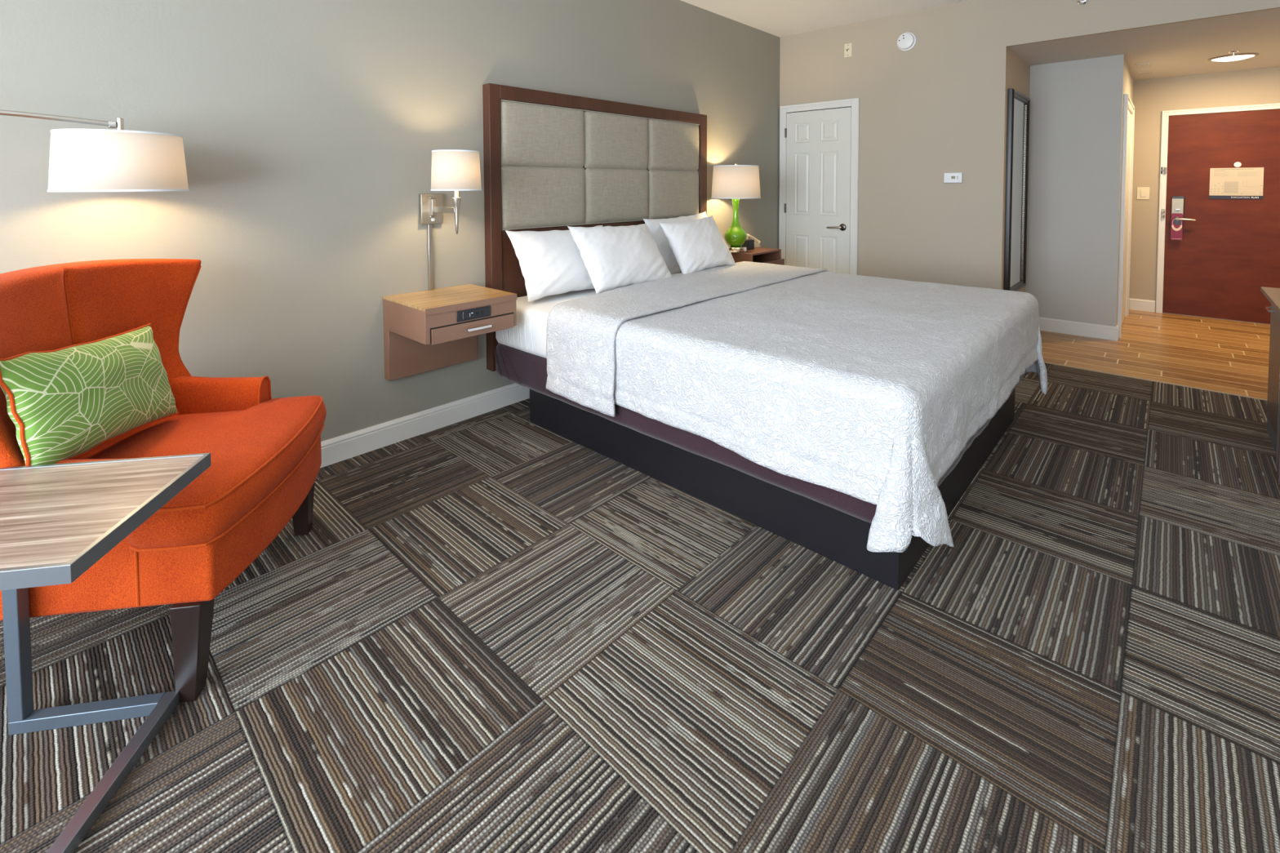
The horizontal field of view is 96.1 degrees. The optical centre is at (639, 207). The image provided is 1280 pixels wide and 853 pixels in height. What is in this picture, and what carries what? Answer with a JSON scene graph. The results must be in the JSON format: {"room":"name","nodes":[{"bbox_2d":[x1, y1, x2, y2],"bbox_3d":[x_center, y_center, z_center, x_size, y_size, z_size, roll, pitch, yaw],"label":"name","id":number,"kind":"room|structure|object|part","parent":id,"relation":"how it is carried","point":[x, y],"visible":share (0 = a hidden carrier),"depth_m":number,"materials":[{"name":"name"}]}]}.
{"room":"hotel room","nodes":[
{"label":"hotel room","id":0,"kind":"room"},
{"bbox_2d":[0,0,780,441],"bbox_3d":[-1.217,-0.193,3.071,0.120,2.800,7.600,2,3,43],"label":"wall","id":1,"kind":"structure","parent":0,"point":[310,130],"depth_m":2.69,"materials":[{"name":"grey paint"}]},
{"bbox_2d":[320,382,529,467],"bbox_3d":[-1.129,1.147,3.113,0.016,0.118,7.500,2,3,43],"label":"baseboard","id":2,"kind":"structure","parent":1,"relation":"attached to","point":[335,450],"depth_m":3.04,"materials":[{"name":"white"}]},
{"bbox_2d":[382,284,516,380],"bbox_3d":[-0.956,0.657,2.939,0.482,0.420,0.501,2,3,43],"label":"nightstand","id":3,"kind":"object","parent":1,"relation":"attached to","point":[428,330],"visible":1,"depth_m":2.88,"materials":[{"name":"brown wood"}]},
{"bbox_3d":[-1.113,0.531,3.076,0.060,0.153,0.495,2,3,43],"label":"rail","id":4,"kind":"part","parent":3,"relation":"part of","materials":[{"name":"brown wood"}]},
{"bbox_3d":[-1.111,0.735,3.086,0.060,0.255,0.500,2,3,43],"label":"panel","id":5,"kind":"part","parent":3,"relation":"part of","materials":[{"name":"brown wood"}]},
{"bbox_3d":[-0.802,0.587,2.793,0.006,0.071,0.445,2,3,43],"label":"drawer","id":6,"kind":"part","parent":3,"relation":"part of","materials":[{"name":"brown wood"}]},
{"bbox_2d":[456,305,490,322],"bbox_3d":[-0.805,0.514,2.790,0.005,0.052,0.185,2,3,43],"label":"power outlet","id":7,"kind":"object","parent":3,"relation":"attached to","point":[468,313],"depth_m":2.78,"materials":[{"name":"black plastic"}]},
{"bbox_3d":[-0.783,0.583,2.789,0.027,0.013,0.130,2,3,43],"label":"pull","id":8,"kind":"part","parent":3,"relation":"part of","materials":[{"name":"silver metal"}]},
{"bbox_2d":[418,149,481,289],"bbox_3d":[-0.981,0.079,2.951,0.402,0.732,0.244,2,3,43],"label":"wall lamp","id":9,"kind":"object","parent":1,"relation":"attached to","point":[456,171],"visible":1,"depth_m":2.83,"materials":[{"name":"white fabric"}]},
{"bbox_3d":[-1.126,0.263,3.086,0.016,0.356,0.024,2,3,43],"label":"cord","id":10,"kind":"part","parent":9,"relation":"part of","materials":[{"name":"silver metal"}]},
{"bbox_3d":[-1.117,0.005,3.075,0.030,0.160,0.124,2,3,43],"label":"mounting plate","id":11,"kind":"part","parent":9,"relation":"part of","materials":[{"name":"silver metal"}]},
{"bbox_3d":[-1.011,0.011,2.977,0.216,0.030,0.016,2,3,43],"label":"arm","id":12,"kind":"part","parent":9,"relation":"part of","materials":[{"name":"silver metal"}]},
{"bbox_3d":[-0.924,-0.281,2.884,0.229,0.007,0.229,2,3,43],"label":"shade trim","id":13,"kind":"part","parent":9,"relation":"part of","materials":[{"name":"white"}]},
{"bbox_3d":[-0.923,-0.090,2.891,0.244,0.007,0.244,2,3,43],"label":"shade trim","id":14,"kind":"part","parent":9,"relation":"part of","materials":[{"name":"white fabric"}]},
{"bbox_3d":[-0.924,-0.185,2.888,0.242,0.198,0.242,2,3,43],"label":"lamp shade","id":15,"kind":"part","parent":9,"relation":"part of","materials":[{"name":"white fabric"}]},
{"bbox_3d":[-0.923,0.041,2.896,0.048,0.188,0.048,2,3,43],"label":"candle stem","id":16,"kind":"part","parent":9,"relation":"part of","materials":[{"name":"silver metal"}]},
{"bbox_2d":[454,191,458,197],"bbox_3d":[-0.923,-0.079,2.892,0.020,0.056,0.020,2,3,43],"label":"socket","id":17,"kind":"object","parent":9,"relation":"attached to","point":[456,193],"depth_m":2.88,"materials":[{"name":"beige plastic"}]},
{"bbox_2d":[482,83,706,371],"bbox_3d":[-0.167,0.088,4.068,0.080,1.655,2.078,2,3,43],"label":"headboard","id":18,"kind":"object","parent":1,"relation":"attached to","point":[553,161],"visible":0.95,"depth_m":3.73,"materials":[{"name":"beige fabric"}]},
{"bbox_3d":[-0.582,-0.446,3.564,0.030,0.383,0.660,2,3,43],"label":"upholstered panel","id":19,"kind":"part","parent":18,"relation":"part of","materials":[{"name":"beige fabric"}]},
{"bbox_3d":[-0.581,-0.065,3.579,0.030,0.378,0.660,2,3,43],"label":"upholstered panel","id":20,"kind":"part","parent":18,"relation":"part of","materials":[{"name":"beige fabric"}]},
{"bbox_3d":[-0.179,0.510,4.086,0.058,0.810,1.918,2,3,43],"label":"panel","id":21,"kind":"part","parent":18,"relation":"part of","materials":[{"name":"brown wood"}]},
{"bbox_3d":[-0.144,-0.466,4.037,0.030,0.383,0.630,2,3,43],"label":"upholstered panel","id":22,"kind":"part","parent":18,"relation":"part of","materials":[{"name":"beige fabric"}]},
{"bbox_3d":[-0.143,-0.085,4.052,0.030,0.378,0.630,2,3,43],"label":"upholstered panel","id":23,"kind":"part","parent":18,"relation":"part of","materials":[{"name":"beige fabric"}]},
{"bbox_3d":[0.282,-0.485,4.497,0.030,0.383,0.624,2,3,43],"label":"upholstered panel","id":24,"kind":"part","parent":18,"relation":"part of","materials":[{"name":"beige fabric"}]},
{"bbox_3d":[0.283,-0.105,4.511,0.030,0.378,0.624,2,3,43],"label":"upholstered panel","id":25,"kind":"part","parent":18,"relation":"part of","materials":[{"name":"beige fabric"}]},
{"bbox_2d":[730,247,784,265],"bbox_3d":[0.936,0.565,5.008,0.445,0.400,0.490,2,3,43],"label":"nightstand","id":26,"kind":"object","parent":1,"relation":"attached to","point":[760,255],"visible":0.24,"depth_m":4.96,"materials":[{"name":"brown wood"}]},
{"bbox_2d":[711,162,760,252],"bbox_3d":[0.808,-0.005,4.851,0.412,0.748,0.412,2,3,43],"label":"table lamp","id":27,"kind":"object","parent":26,"relation":"on","point":[735,182],"visible":0.99,"depth_m":4.70,"materials":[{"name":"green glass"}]},
{"bbox_3d":[0.807,-0.217,4.842,0.410,0.273,0.410,2,3,43],"label":"lamp shade","id":28,"kind":"part","parent":27,"relation":"part of","materials":[{"name":"white fabric"}]},
{"bbox_3d":[0.808,-0.084,4.848,0.412,0.007,0.412,2,3,43],"label":"shade trim","id":29,"kind":"part","parent":27,"relation":"part of","materials":[{"name":"white fabric"}]},
{"bbox_3d":[0.807,-0.350,4.837,0.379,0.007,0.379,2,3,43],"label":"shade trim","id":30,"kind":"part","parent":27,"relation":"part of","materials":[{"name":"white"}]},
{"bbox_2d":[742,239,754,249],"bbox_3d":[0.944,0.322,5.025,0.090,0.085,0.072,-2,3,-35],"label":"alarm clock","id":31,"kind":"object","parent":26,"relation":"on","point":[749,243],"visible":0.73,"depth_m":4.99,"materials":[{"name":"black plastic"}]},
{"bbox_2d":[746,233,759,247],"bbox_3d":[0.968,0.293,5.203,0.209,0.128,0.170,-2,3,-39],"label":"telephone","id":32,"kind":"object","parent":26,"relation":"on","point":[757,242],"visible":0.27,"depth_m":5.16,"materials":[{"name":"beige plastic"}]},
{"bbox_3d":[1.090,0.498,4.863,0.024,0.085,0.490,2,3,43],"label":"drawer","id":33,"kind":"part","parent":26,"relation":"part of","materials":[{"name":"brown wood"}]},
{"bbox_2d":[0,309,1279,852],"bbox_3d":[1.357,1.261,2.759,4.150,0.101,10.350,2,3,43],"label":"floor","id":34,"kind":"structure","parent":0,"point":[495,631],"depth_m":1.59,"materials":[{"name":"carpet"}]},
{"bbox_2d":[0,109,189,191],"bbox_3d":[-2.308,0.490,1.454,0.372,1.568,1.886,2,3,43],"label":"floor lamp","id":35,"kind":"object","parent":34,"relation":"on","point":[119,159],"visible":1,"depth_m":1.85,"materials":[{"name":"white fabric"}]},
{"bbox_3d":[-1.796,-0.253,1.987,0.339,0.007,0.339,2,3,43],"label":"shade trim","id":36,"kind":"part","parent":35,"relation":"part of","materials":[{"name":"white fabric"}]},
{"bbox_3d":[-1.796,-0.157,1.990,0.362,0.200,0.362,2,3,43],"label":"lamp shade","id":37,"kind":"part","parent":35,"relation":"part of","materials":[{"name":"white fabric"}]},
{"bbox_3d":[-1.795,-0.060,1.994,0.364,0.007,0.364,2,3,43],"label":"shade trim","id":38,"kind":"part","parent":35,"relation":"part of","materials":[{"name":"white fabric"}]},
{"bbox_2d":[0,453,211,852],"bbox_3d":[-1.286,0.958,1.224,0.462,0.645,0.441,-1,2,-10],"label":"side table","id":39,"kind":"object","parent":34,"relation":"on","point":[57,521],"visible":1,"depth_m":1.29,"materials":[{"name":"grey wood"}]},
{"bbox_3d":[-1.513,0.953,1.393,0.032,0.579,0.032,-1,2,-10],"label":"post","id":40,"kind":"part","parent":39,"relation":"part of","materials":[{"name":"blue metal"}]},
{"bbox_3d":[-1.369,1.257,1.429,0.322,0.032,0.032,-1,2,-10],"label":"rail","id":41,"kind":"part","parent":39,"relation":"part of","materials":[{"name":"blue metal"}]},
{"bbox_3d":[-1.160,1.263,1.256,0.032,0.032,0.441,-1,2,-10],"label":"rail","id":42,"kind":"part","parent":39,"relation":"part of","materials":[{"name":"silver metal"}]},
{"bbox_2d":[0,258,326,702],"bbox_3d":[-1.501,0.715,1.784,0.808,1.088,0.962,-1,2,-10],"label":"armchair","id":43,"kind":"object","parent":34,"relation":"on","point":[265,451],"visible":0.7,"depth_m":1.67,"materials":[{"name":"orange fabric"}]},
{"bbox_3d":[-1.525,0.809,1.471,0.482,0.414,0.125,-1,2,-10],"label":"arm","id":44,"kind":"part","parent":43,"relation":"part of","materials":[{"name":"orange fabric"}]},
{"bbox_2d":[0,323,179,466],"bbox_3d":[-1.566,0.531,1.670,0.164,0.353,0.580,-1,2,-9],"label":"throw pillow","id":45,"kind":"object","parent":43,"relation":"on","point":[68,402],"visible":0.96,"depth_m":1.55,"materials":[{"name":"green fabric"}]},
{"bbox_3d":[-1.699,0.589,1.746,0.286,0.834,0.973,-1,2,-10],"label":"backrest","id":46,"kind":"part","parent":43,"relation":"part of","materials":[{"name":"orange fabric"}]},
{"bbox_3d":[-1.478,0.931,1.796,0.720,0.155,0.743,-1,2,-10],"label":"seat frame","id":47,"kind":"part","parent":43,"relation":"part of","materials":[{"name":"orange fabric"}]},
{"bbox_3d":[-1.167,1.143,1.506,0.072,0.252,0.072,-1,2,-10],"label":"leg","id":48,"kind":"part","parent":43,"relation":"part of","materials":[{"name":"brown wood"}]},
{"bbox_2d":[72,395,326,548],"bbox_3d":[-1.413,0.781,1.802,0.629,0.145,0.802,-1,2,-10],"label":"seat cushion","id":49,"kind":"object","parent":43,"relation":"on","point":[255,444],"depth_m":1.72,"materials":[{"name":"orange fabric"}]},
{"bbox_3d":[-1.627,0.786,2.079,0.482,0.414,0.125,-1,2,-10],"label":"arm","id":50,"kind":"part","parent":43,"relation":"part of","materials":[{"name":"orange fabric"}]},
{"bbox_3d":[-1.282,1.117,2.187,0.072,0.252,0.072,-1,2,-10],"label":"leg","id":51,"kind":"part","parent":43,"relation":"part of","materials":[{"name":"brown wood"}]},
{"bbox_2d":[493,271,1026,590],"bbox_3d":[0.679,0.859,3.280,2.272,0.670,2.102,2,3,43],"label":"bed","id":52,"kind":"object","parent":34,"relation":"on","point":[834,525],"visible":0.14,"depth_m":2.39,"materials":[{"name":"black"}]},
{"bbox_2d":[505,225,602,302],"bbox_3d":[-0.428,0.317,3.486,0.761,0.392,0.262,-2,3,-45],"label":"pillow","id":53,"kind":"object","parent":52,"relation":"on","point":[551,262],"visible":0.58,"depth_m":3.30,"materials":[{"name":"white fabric"}]},
{"bbox_3d":[0.683,0.644,3.275,2.270,0.242,2.081,2,3,43],"label":"mattress","id":54,"kind":"part","parent":52,"relation":"part of","materials":[{"name":"white fabric"}]},
{"bbox_2d":[643,211,706,274],"bbox_3d":[0.356,0.266,4.394,0.230,0.445,0.793,2,3,42],"label":"pillow","id":55,"kind":"object","parent":52,"relation":"on","point":[654,226],"visible":0.29,"depth_m":4.15,"materials":[{"name":"white fabric"}]},
{"bbox_2d":[546,261,1047,552],"bbox_3d":[0.865,0.740,3.117,1.991,0.548,2.264,2,3,43],"label":"coverlet","id":56,"kind":"object","parent":52,"relation":"on","point":[867,388],"visible":1,"depth_m":2.27,"materials":[{"name":"white fabric"}]},
{"bbox_2d":[567,223,671,293],"bbox_3d":[-0.099,0.296,3.576,0.287,0.394,0.736,2,3,40],"label":"pillow","id":57,"kind":"object","parent":56,"relation":"on","point":[613,257],"visible":0.96,"depth_m":3.44,"materials":[{"name":"white fabric"}]},
{"bbox_2d":[659,215,735,273],"bbox_3d":[0.429,0.265,4.162,0.629,0.391,0.247,-2,3,-45],"label":"pillow","id":58,"kind":"object","parent":56,"relation":"on","point":[696,245],"visible":0.98,"depth_m":4.05,"materials":[{"name":"white fabric"}]},
{"bbox_2d":[1044,361,1266,400],"bbox_3d":[3.579,1.214,3.723,2.200,0.104,0.018,2,3,43],"label":"trim","id":59,"kind":"structure","parent":34,"relation":"attached to","point":[1044,362],"depth_m":3.83,"materials":[{"name":"beige wood"}]},
{"bbox_2d":[1260,286,1279,484],"bbox_3d":[3.251,0.834,2.517,0.662,0.760,1.097,2,3,43],"label":"dresser","id":60,"kind":"object","parent":34,"relation":"on","point":[1272,294],"visible":1,"depth_m":2.89,"materials":[{"name":"brown wood"}]},
{"bbox_3d":[3.254,0.524,2.967,0.026,0.008,0.140,2,3,43],"label":"drawer pull","id":61,"kind":"part","parent":60,"relation":"part of","materials":[{"name":"silver metal"}]},
{"bbox_3d":[2.834,0.848,2.525,0.028,0.734,0.060,2,3,43],"label":"post","id":62,"kind":"part","parent":60,"relation":"part of","materials":[{"name":"brown wood"}]},
{"bbox_2d":[680,0,967,37],"bbox_3d":[0.378,-1.592,1.601,4.150,0.100,7.500,2,3,43],"label":"ceiling","id":63,"kind":"structure","parent":0,"point":[779,18],"depth_m":4.88,"materials":[{"name":"paint"}]},
{"bbox_2d":[778,0,1279,292],"bbox_3d":[3.234,-0.276,4.821,4.270,2.800,1.020,2,3,43],"label":"wall","id":64,"kind":"structure","parent":0,"point":[932,108],"depth_m":4.80,"materials":[{"name":"beige paint"}]},
{"bbox_2d":[783,106,851,274],"bbox_3d":[1.687,0.078,5.537,0.670,2.023,0.090,2,3,43],"label":"door","id":65,"kind":"structure","parent":64,"relation":"in","point":[817,206],"depth_m":5.52,"materials":[{"name":"white paint"}]},
{"bbox_3d":[1.815,0.184,5.381,0.141,0.026,0.028,2,3,43],"label":"lever","id":66,"kind":"part","parent":65,"relation":"part of","materials":[{"name":"silver metal"}]},
{"bbox_2d":[778,97,859,275],"bbox_3d":[1.704,0.045,5.540,0.800,2.112,0.024,2,3,43],"label":"trim","id":67,"kind":"structure","parent":64,"relation":"attached to","point":[854,103],"depth_m":5.32,"materials":[{"name":"white wood"}]},
{"bbox_2d":[786,106,851,113],"bbox_3d":[1.710,0.081,5.549,0.661,2.041,0.003,2,3,43],"label":"trim","id":68,"kind":"structure","parent":64,"relation":"attached to","point":[851,106],"depth_m":5.50,"materials":[{"name":"white wood"}]},
{"bbox_2d":[844,42,852,57],"bbox_3d":[1.914,-1.451,5.291,0.072,0.124,0.012,2,3,43],"label":"wall plate","id":69,"kind":"object","parent":64,"relation":"attached to","point":[847,46],"visible":1,"depth_m":5.29,"materials":[{"name":"beige plastic"}]},
{"bbox_2d":[897,31,916,50],"bbox_3d":[2.278,-1.428,4.927,0.156,0.156,0.052,2,3,43],"label":"smoke detector","id":70,"kind":"object","parent":64,"relation":"attached to","point":[906,41],"visible":1,"depth_m":4.91,"materials":[{"name":"white plastic"}]},
{"bbox_2d":[943,172,962,182],"bbox_3d":[2.571,-0.246,4.721,0.136,0.084,0.029,2,3,43],"label":"thermostat","id":71,"kind":"object","parent":64,"relation":"attached to","point":[950,177],"visible":1,"depth_m":4.71,"materials":[{"name":"white plastic"}]},
{"bbox_2d":[1003,88,1030,291],"bbox_3d":[3.158,-0.123,4.809,0.042,1.655,0.710,2,3,43],"label":"wall mirror","id":72,"kind":"object","parent":64,"relation":"attached to","point":[1018,104],"visible":0.99,"depth_m":4.78,"materials":[{"name":"black mirror"}]},
{"bbox_2d":[1009,97,1026,287],"bbox_3d":[3.154,-0.123,4.813,0.007,1.539,0.594,2,3,43],"label":"mirror glass","id":73,"kind":"object","parent":72,"relation":"attached to","point":[1018,248],"depth_m":4.86,"materials":[{"name":"white"}]},
{"bbox_2d":[1076,0,1088,4],"bbox_3d":[3.165,-1.494,4.108,0.072,0.072,0.043,2,3,43],"label":"sprinkler head","id":74,"kind":"object","parent":64,"relation":"attached to","point":[1079,2],"visible":1,"depth_m":4.12},
{"bbox_2d":[1025,54,1133,326],"bbox_3d":[3.633,-0.339,6.392,2.720,2.800,1.830,2,3,43],"label":"wall","id":75,"kind":"structure","parent":0,"point":[1076,117],"depth_m":5.00,"materials":[{"name":"paint"}]},
{"bbox_2d":[1039,316,1118,341],"bbox_3d":[3.783,1.055,5.053,0.648,0.118,0.016,2,3,43],"label":"baseboard","id":76,"kind":"structure","parent":75,"relation":"attached to","point":[1071,327],"depth_m":5.00,"materials":[{"name":"white wood"}]},
{"bbox_2d":[1116,93,1134,337],"bbox_3d":[4.494,0.061,5.311,0.030,2.080,1.170,2,3,43],"label":"trim","id":77,"kind":"structure","parent":75,"relation":"attached to","point":[1127,103],"depth_m":4.91,"materials":[{"name":"white wood"}]},
{"bbox_2d":[1121,109,1131,324],"bbox_3d":[4.481,0.090,5.324,0.016,2.000,1.030,2,3,43],"label":"door","id":78,"kind":"structure","parent":75,"relation":"in","point":[1129,114],"depth_m":5.48,"materials":[{"name":"white paint"}]},
{"bbox_2d":[1007,8,1279,80],"bbox_3d":[4.562,-1.473,4.689,2.199,0.408,2.645,2,3,43],"label":"ceiling","id":79,"kind":"structure","parent":0,"point":[1184,48],"depth_m":4.49,"materials":[{"name":"paint"}]},
{"bbox_2d":[1135,62,1150,67],"bbox_3d":[4.541,-1.283,5.190,0.100,0.010,0.200,2,3,43],"label":"ceiling vent","id":80,"kind":"object","parent":79,"relation":"in","point":[1144,64],"visible":1,"depth_m":5.17,"materials":[{"name":"metal"}]},
{"bbox_2d":[1137,71,1151,75],"bbox_3d":[4.881,-1.298,5.557,0.100,0.010,0.200,2,3,43],"label":"ceiling vent","id":81,"kind":"object","parent":79,"relation":"in","point":[1145,73],"visible":1,"depth_m":5.54,"materials":[{"name":"metal"}]},
{"bbox_2d":[1207,53,1258,62],"bbox_3d":[5.021,-1.264,4.870,0.304,0.026,0.304,2,3,43],"label":"recessed light","id":82,"kind":"object","parent":79,"relation":"in","point":[1241,55],"visible":0.96,"depth_m":4.82,"materials":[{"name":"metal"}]},
{"bbox_2d":[1211,54,1254,61],"bbox_3d":[5.021,-1.263,4.870,0.254,0.024,0.254,2,3,43],"label":"diffuser","id":83,"kind":"object","parent":82,"relation":"attached to","point":[1222,58],"depth_m":4.83,"materials":[{"name":"white glass"}]},
{"bbox_2d":[1228,50,1239,56],"bbox_3d":[4.816,-1.251,4.664,0.064,0.035,0.064,2,3,43],"label":"sprinkler","id":84,"kind":"object","parent":79,"relation":"attached to","point":[1233,52],"visible":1,"depth_m":4.65,"materials":[{"name":"silver metal"}]},
{"bbox_2d":[1128,66,1279,324],"bbox_3d":[5.762,-0.313,5.549,1.550,2.800,0.175,2,3,43],"label":"wall","id":85,"kind":"structure","parent":0,"point":[1151,97],"depth_m":5.88,"materials":[{"name":"beige paint"}]},
{"bbox_2d":[1128,297,1155,312],"bbox_3d":[5.220,1.014,5.977,0.203,0.118,0.016,2,3,43],"label":"baseboard","id":86,"kind":"structure","parent":85,"relation":"attached to","point":[1147,305],"depth_m":5.97,"materials":[{"name":"white wood"}]},
{"bbox_2d":[1136,186,1149,199],"bbox_3d":[5.204,-0.149,5.946,0.100,0.126,0.012,2,3,43],"label":"light switch","id":87,"kind":"object","parent":85,"relation":"attached to","point":[1143,193],"visible":1,"depth_m":5.94,"materials":[{"name":"beige plastic"}]},
{"bbox_2d":[1161,208,1165,217],"bbox_3d":[5.301,0.058,5.822,0.026,0.090,0.030,2,3,43],"label":"strike latch","id":88,"kind":"object","parent":85,"relation":"attached to","point":[1162,210],"visible":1,"depth_m":5.82,"materials":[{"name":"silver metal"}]},
{"bbox_2d":[1161,166,1166,173],"bbox_3d":[5.295,-0.377,5.812,0.042,0.070,0.030,2,3,43],"label":"guard","id":89,"kind":"object","parent":85,"relation":"attached to","point":[1164,168],"visible":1,"depth_m":5.81,"materials":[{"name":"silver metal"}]},
{"bbox_2d":[1155,102,1279,313],"bbox_3d":[5.665,0.059,5.517,1.020,2.058,0.027,2,3,43],"label":"trim","id":90,"kind":"structure","parent":85,"relation":"attached to","point":[1165,114],"depth_m":5.82,"materials":[{"name":"white wood"}]},
{"bbox_2d":[1162,108,1279,324],"bbox_3d":[5.651,0.082,5.503,0.912,1.998,0.108,2,3,43],"label":"door","id":91,"kind":"structure","parent":85,"relation":"in","point":[1228,250],"depth_m":5.57,"materials":[{"name":"brown wood"}]},
{"bbox_2d":[1170,213,1182,239],"bbox_3d":[5.360,0.190,5.739,0.086,0.267,0.006,2,3,43],"label":"hanger","id":92,"kind":"object","parent":91,"relation":"hanging from","point":[1176,231],"visible":1,"depth_m":5.74,"materials":[{"name":"pink"}]},
{"bbox_3d":[5.379,0.003,5.753,0.085,0.185,0.006,2,3,43],"label":"lock plate","id":93,"kind":"part","parent":91,"relation":"part of","materials":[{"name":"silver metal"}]},
{"bbox_3d":[5.406,0.115,5.697,0.144,0.033,0.058,2,3,43],"label":"lever","id":94,"kind":"part","parent":91,"relation":"part of","materials":[{"name":"silver metal"}]},
{"bbox_2d":[1208,167,1263,199],"bbox_3d":[5.688,-0.232,5.487,0.356,0.298,0.006,2,3,43],"label":"evacuation plan","id":95,"kind":"object","parent":91,"relation":"attached to","point":[1238,183],"visible":1,"depth_m":5.48,"materials":[{"name":"beige paper"}]},
{"bbox_2d":[1213,168,1244,171],"bbox_3d":[5.673,-0.361,5.494,0.262,0.017,0.001,2,3,43],"label":"print","id":96,"kind":"object","parent":95,"relation":"on","point":[1215,170],"depth_m":5.52,"materials":[{"name":"grey paper"}]},
{"bbox_2d":[1210,182,1262,195],"bbox_3d":[5.687,-0.182,5.488,0.338,0.117,0.001,2,3,43],"label":"print","id":97,"kind":"object","parent":95,"relation":"on","point":[1216,188],"depth_m":5.49,"materials":[{"name":"grey paper"}]},
{"bbox_2d":[1213,171,1260,176],"bbox_3d":[5.687,-0.323,5.482,0.310,0.043,0.001,2,3,43],"label":"print","id":98,"kind":"object","parent":95,"relation":"attached to","point":[1215,173],"depth_m":5.48,"materials":[{"name":"beige paper"}]}
]}

